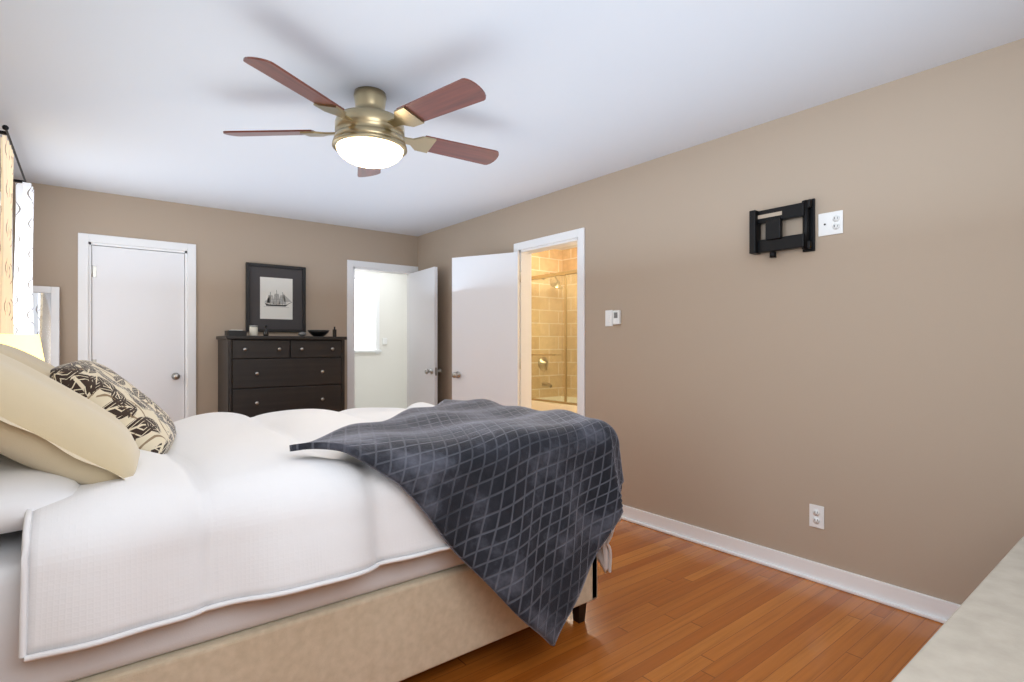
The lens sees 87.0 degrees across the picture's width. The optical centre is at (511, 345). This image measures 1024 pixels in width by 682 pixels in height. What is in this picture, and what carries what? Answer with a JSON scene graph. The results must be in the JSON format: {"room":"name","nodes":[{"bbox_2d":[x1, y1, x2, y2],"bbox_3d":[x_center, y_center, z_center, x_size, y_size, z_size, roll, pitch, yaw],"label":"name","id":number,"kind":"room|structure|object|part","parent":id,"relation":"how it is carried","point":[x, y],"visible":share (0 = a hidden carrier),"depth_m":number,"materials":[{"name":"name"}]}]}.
{"room":"bedroom","nodes":[
{"label":"bedroom","id":0,"kind":"room"},
{"bbox_2d":[0,149,13,283],"bbox_3d":[-1.876,-0.010,1.603,0.120,2.440,6.080,0,0,-38],"label":"wall","id":1,"kind":"structure","parent":0,"point":[12,223],"depth_m":3.93,"materials":[{"name":"beige paint"}]},
{"bbox_2d":[0,125,26,182],"bbox_3d":[-3.158,-1.135,3.409,0.104,0.028,1.594,0,0,-38],"label":"curtain rod","id":2,"kind":"object","parent":1,"relation":"attached to","point":[6,129],"visible":0.88,"depth_m":3.12,"materials":[{"name":"black metal"}]},
{"bbox_2d":[0,135,13,333],"bbox_3d":[-2.846,0.030,3.043,0.051,2.300,0.430,0,0,-38],"label":"panel","id":3,"kind":"object","parent":2,"relation":"hanging from","point":[6,284],"visible":0.42,"depth_m":2.91,"materials":[{"name":"beige fabric"}]},
{"bbox_2d":[13,182,33,333],"bbox_3d":[-3.448,0.030,3.817,0.126,2.300,0.290,0,0,-38],"label":"panel","id":4,"kind":"object","parent":2,"relation":"hanging from","point":[23,311],"visible":0.4,"depth_m":3.73,"materials":[{"name":"white fabric"}]},
{"bbox_2d":[91,247,91,358],"bbox_3d":[-3.552,-0.010,5.076,1.280,2.440,0.050,0,0,-38],"label":"wall","id":5,"kind":"structure","parent":0,"point":[91,306],"depth_m":4.86,"materials":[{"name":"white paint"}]},
{"bbox_2d":[14,182,417,414],"bbox_3d":[-2.473,-0.010,5.080,3.490,2.440,0.120,0,0,-38],"label":"wall","id":6,"kind":"structure","parent":0,"point":[229,244],"depth_m":4.84,"materials":[{"name":"beige paint"}]},
{"bbox_2d":[78,233,195,417],"bbox_3d":[-3.136,0.162,4.549,0.810,2.095,0.135,0,0,-38],"label":"door frame","id":7,"kind":"structure","parent":6,"relation":"attached to","point":[85,241],"depth_m":4.57,"materials":[{"name":"white wood"}]},
{"bbox_2d":[91,245,183,421],"bbox_3d":[-3.124,0.200,4.528,0.646,1.996,0.183,0,0,-38],"label":"closet door","id":8,"kind":"structure","parent":6,"relation":"in","point":[137,319],"depth_m":4.53,"materials":[{"name":"white wood"}]},
{"bbox_2d":[246,262,305,331],"bbox_3d":[-2.248,-0.445,5.159,0.540,0.640,0.030,0,0,-38],"label":"framed picture","id":9,"kind":"object","parent":6,"relation":"attached to","point":[275,298],"visible":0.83,"depth_m":5.16,"materials":[{"name":"black wood"}]},
{"bbox_2d":[347,260,417,408],"bbox_3d":[-1.423,0.162,5.908,0.835,2.095,0.148,0,0,-38],"label":"door frame","id":10,"kind":"structure","parent":6,"relation":"attached to","point":[352,265],"depth_m":5.65,"materials":[{"name":"white wood"}]},
{"bbox_2d":[409,267,441,405],"bbox_3d":[-0.957,0.200,5.779,0.183,1.996,0.671,0,0,-33],"label":"hall door","id":11,"kind":"structure","parent":6,"relation":"in","point":[424,370],"depth_m":5.72,"materials":[{"name":"white wood"}]},
{"bbox_2d":[355,270,406,408],"bbox_3d":[-2.360,-0.010,7.755,2.900,2.440,0.100,0,0,-38],"label":"wall","id":12,"kind":"structure","parent":0,"point":[381,379],"depth_m":8.04,"materials":[{"name":"white paint"}]},
{"bbox_2d":[355,275,380,353],"bbox_3d":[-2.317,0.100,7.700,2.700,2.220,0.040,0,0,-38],"label":"window","id":13,"kind":"structure","parent":12,"relation":"in","point":[376,280],"depth_m":7.96,"materials":[{"name":"white"}]},
{"bbox_2d":[355,279,373,349],"bbox_3d":[-2.351,-0.440,7.743,0.800,1.020,0.010,0,0,-38],"label":"window blinds","id":14,"kind":"object","parent":13,"relation":"attached to","point":[364,314],"visible":0.36,"depth_m":7.89,"materials":[{"name":"white"}]},
{"bbox_2d":[382,338,386,343],"bbox_3d":[-1.894,-0.055,8.044,0.070,0.090,0.022,0,0,-38],"label":"switch","id":15,"kind":"object","parent":12,"relation":"attached to","point":[384,340],"visible":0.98,"depth_m":8.03,"materials":[{"name":"white plastic"}]},
{"bbox_2d":[0,0,1023,249],"bbox_3d":[-0.457,-1.280,3.970,6.600,0.100,9.200,0,0,-38],"label":"ceiling","id":16,"kind":"structure","parent":0,"point":[146,98],"depth_m":2.52,"materials":[{"name":"white paint"}]},
{"bbox_2d":[223,57,498,176],"bbox_3d":[-0.650,-1.053,2.651,1.351,0.352,1.377,0,0,-38],"label":"ceiling fan","id":17,"kind":"object","parent":16,"relation":"hanging from","point":[370,139],"visible":1,"depth_m":2.50,"materials":[{"name":"brown wood"}]},
{"bbox_3d":[-1.122,-1.041,2.659,0.580,0.017,0.140,0,14,3],"label":"blade","id":18,"kind":"part","parent":17,"relation":"part of","materials":[{"name":"brown wood"}]},
{"bbox_3d":[-0.846,-1.041,2.236,0.140,0.017,0.580,15,5,20],"label":"blade","id":19,"kind":"part","parent":17,"relation":"part of","materials":[{"name":"brown wood"}]},
{"bbox_3d":[-0.805,-1.041,3.053,0.140,0.017,0.580,-14,4,-15],"label":"blade","id":20,"kind":"part","parent":17,"relation":"part of","materials":[{"name":"brown wood"}]},
{"bbox_3d":[-0.693,-0.919,2.638,0.320,0.085,0.320,0,0,-38],"label":"lamp shade","id":21,"kind":"part","parent":17,"relation":"part of","materials":[{"name":"beige glass"}]},
{"bbox_3d":[-0.358,-1.041,2.368,0.580,0.017,0.140,0,-14,39],"label":"blade","id":22,"kind":"part","parent":17,"relation":"part of","materials":[{"name":"brown wood"}]},
{"bbox_3d":[-0.333,-1.041,2.873,0.580,0.017,0.140,0,-14,-33],"label":"blade","id":23,"kind":"part","parent":17,"relation":"part of","materials":[{"name":"brown wood"}]},
{"bbox_2d":[400,519,942,681],"bbox_3d":[-0.457,1.260,3.970,6.600,0.100,9.200,0,0,-38],"label":"floor","id":24,"kind":"structure","parent":0,"point":[663,607],"depth_m":2.27,"materials":[{"name":"brown wood"}]},
{"bbox_2d":[33,286,59,366],"bbox_3d":[-3.555,0.381,4.042,0.255,1.660,0.030,0,-4,-38],"label":"floor mirror","id":25,"kind":"object","parent":24,"relation":"on","point":[46,303],"visible":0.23,"depth_m":4.11,"materials":[{"name":"white mirror"}]},
{"bbox_2d":[216,335,346,416],"bbox_3d":[-2.104,0.565,4.975,1.030,1.290,0.472,0,0,-38],"label":"dresser","id":26,"kind":"object","parent":24,"relation":"on","point":[258,375],"visible":0.56,"depth_m":4.77,"materials":[{"name":"black wood"}]},
{"bbox_2d":[225,330,246,335],"bbox_3d":[-2.410,-0.107,4.710,0.150,0.052,0.140,0,0,-38],"label":"box","id":27,"kind":"object","parent":26,"relation":"on","point":[235,332],"visible":0.85,"depth_m":4.65,"materials":[{"name":"black"}]},
{"bbox_2d":[249,325,257,335],"bbox_3d":[-2.288,-0.127,4.780,0.070,0.092,0.070,0,0,-38],"label":"candle","id":28,"kind":"object","parent":26,"relation":"on","point":[253,330],"visible":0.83,"depth_m":4.75,"materials":[{"name":"beige wax"}]},
{"bbox_2d":[263,325,268,335],"bbox_3d":[-2.194,-0.129,4.816,0.044,0.096,0.044,0,0,-38],"label":"bottle","id":29,"kind":"object","parent":26,"relation":"on","point":[265,331],"visible":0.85,"depth_m":4.80,"materials":[{"name":"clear glass"}]},
{"bbox_2d":[308,330,329,335],"bbox_3d":[-1.831,-0.111,5.115,0.200,0.060,0.200,0,0,-38],"label":"bowl","id":30,"kind":"object","parent":26,"relation":"on","point":[318,332],"visible":0.92,"depth_m":5.05,"materials":[{"name":"black ceramic"}]},
{"bbox_2d":[333,327,336,336],"bbox_3d":[-1.700,-0.129,5.174,0.030,0.095,0.030,0,0,-38],"label":"dresser item perfume","id":31,"kind":"object","parent":26,"relation":"on","point":[334,332],"visible":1,"depth_m":5.16,"materials":[{"name":"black glass"}]},
{"bbox_2d":[0,343,623,681],"bbox_3d":[-0.877,0.598,2.324,2.302,1.223,1.958,0,0,-38],"label":"bed","id":32,"kind":"object","parent":24,"relation":"on","point":[144,538],"visible":1,"depth_m":1.60,"materials":[{"name":"fabric"}]},
{"bbox_2d":[0,445,85,546],"bbox_3d":[-1.388,0.380,1.452,0.380,0.141,0.660,0,3,-38],"label":"pillow","id":33,"kind":"object","parent":32,"relation":"on","point":[25,489],"depth_m":1.31,"materials":[{"name":"white fabric"}]},
{"bbox_2d":[48,360,176,459],"bbox_3d":[-1.513,0.245,2.080,0.171,0.480,0.500,-48,20,-20],"label":"pillow","id":34,"kind":"object","parent":32,"relation":"on","point":[153,431],"depth_m":1.93,"materials":[{"name":"beige fabric"}]},
{"bbox_2d":[289,398,623,646],"bbox_3d":[-0.332,0.678,2.359,1.402,0.756,1.338,0,0,-38],"label":"throw blanket","id":35,"kind":"object","parent":32,"relation":"on","point":[450,523],"depth_m":1.85,"materials":[{"name":"grey fabric"}]},
{"bbox_2d":[892,536,1023,681],"bbox_3d":[1.263,0.835,0.878,1.850,0.750,0.774,0,0,-38],"label":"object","id":36,"kind":"object","parent":24,"relation":"on","point":[978,636],"visible":1,"depth_m":0.84,"materials":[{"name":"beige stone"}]},
{"bbox_3d":[-2.341,0.880,2.726,0.480,0.660,0.460,0,0,-38],"label":"nightstand","id":37,"kind":"object","parent":24,"relation":"on","visible":0},
{"bbox_2d":[0,334,44,360],"bbox_3d":[-2.392,0.249,2.596,0.250,0.600,0.250,0,0,-38],"label":"table lamp","id":38,"kind":"object","parent":37,"relation":"on","point":[30,344],"visible":0.08,"depth_m":2.56,"materials":[{"name":"beige fabric"}]},
{"bbox_2d":[418,38,1023,604],"bbox_3d":[0.827,-0.010,3.811,0.120,2.440,6.200,0,0,-38],"label":"wall","id":39,"kind":"structure","parent":0,"point":[860,378],"depth_m":2.72,"materials":[{"name":"beige paint"}]},
{"bbox_2d":[452,252,520,405],"bbox_3d":[-0.239,0.200,4.797,0.686,1.996,0.183,0,0,28],"label":"door","id":40,"kind":"structure","parent":39,"relation":"in","point":[486,361],"depth_m":4.77,"materials":[{"name":"white wood"}]},
{"bbox_2d":[514,227,584,415],"bbox_3d":[0.335,0.162,4.435,0.148,2.095,0.850,0,0,-38],"label":"door frame","id":41,"kind":"structure","parent":39,"relation":"attached to","point":[524,249],"depth_m":4.46,"materials":[{"name":"white wood"}]},
{"bbox_2d":[605,310,620,325],"bbox_3d":[0.713,-0.193,3.839,0.022,0.115,0.145,0,0,-38],"label":"switch plate","id":42,"kind":"object","parent":39,"relation":"attached to","point":[612,317],"visible":1,"depth_m":3.85,"materials":[{"name":"white plastic"}]},
{"bbox_2d":[749,198,814,257],"bbox_3d":[1.434,-0.613,2.876,0.067,0.285,0.315,0,0,-43],"label":"mount","id":43,"kind":"object","parent":39,"relation":"attached to","point":[775,239],"visible":1,"depth_m":2.86,"materials":[{"name":"black metal"}]},
{"bbox_2d":[621,504,960,623],"bbox_3d":[1.566,1.163,2.752,0.032,0.095,3.320,0,0,-38],"label":"baseboard","id":44,"kind":"structure","parent":39,"relation":"attached to","point":[920,604],"depth_m":2.78,"materials":[{"name":"white wood"}]},
{"bbox_2d":[809,504,823,528],"bbox_3d":[1.563,0.880,2.772,0.010,0.116,0.072,0,0,-38],"label":"electrical outlet","id":45,"kind":"object","parent":39,"relation":"attached to","point":[816,516],"visible":1,"depth_m":2.77,"materials":[{"name":"white plastic"}]},
{"bbox_2d":[818,210,842,236],"bbox_3d":[1.604,-0.613,2.720,0.010,0.115,0.115,0,0,-38],"label":"electrical outlet","id":46,"kind":"object","parent":39,"relation":"attached to","point":[830,223],"visible":1,"depth_m":2.72,"materials":[{"name":"white plastic"}]},
{"bbox_3d":[0.755,1.208,5.436,1.780,0.004,2.600,0,0,-38],"label":"tile","id":47,"kind":"structure","parent":0,"visible":0},
{"bbox_2d":[531,396,576,412],"bbox_3d":[0.865,0.934,6.124,0.744,0.551,1.644,0,0,-38],"label":"bathtub","id":48,"kind":"object","parent":47,"relation":"on","point":[540,405],"visible":0.04,"depth_m":6.23,"materials":[{"name":"beige plastic"}]},
{"bbox_2d":[531,269,576,405],"bbox_3d":[0.585,-0.081,5.903,0.079,1.458,1.644,0,0,-38],"label":"screen","id":49,"kind":"object","parent":48,"relation":"on","point":[564,274],"visible":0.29,"depth_m":6.01,"materials":[{"name":"clear glass"}]},
{"bbox_3d":[0.795,-0.010,5.467,1.880,2.440,2.800,0,0,-38],"label":"wall","id":50,"kind":"structure","parent":0,"visible":0},
{"bbox_2d":[531,249,562,397],"bbox_3d":[0.227,-0.010,6.670,1.020,2.440,0.002,0,0,-38],"label":"wall tile","id":51,"kind":"structure","parent":50,"relation":"attached to","point":[549,261],"depth_m":6.85,"materials":[{"name":"beige tile"}]},
{"bbox_2d":[538,277,563,387],"bbox_3d":[0.496,-0.176,6.669,0.170,1.412,0.334,0,0,-38],"label":"fittings","id":52,"kind":"object","parent":51,"relation":"attached to","point":[556,285],"depth_m":6.74,"materials":[{"name":"gold metal"}]},
{"bbox_2d":[563,247,576,396],"bbox_3d":[1.158,-0.010,6.356,0.002,2.440,1.646,0,0,-38],"label":"wall tile","id":53,"kind":"structure","parent":50,"relation":"attached to","point":[569,255],"depth_m":6.87,"materials":[{"name":"beige tile"}]}
]}

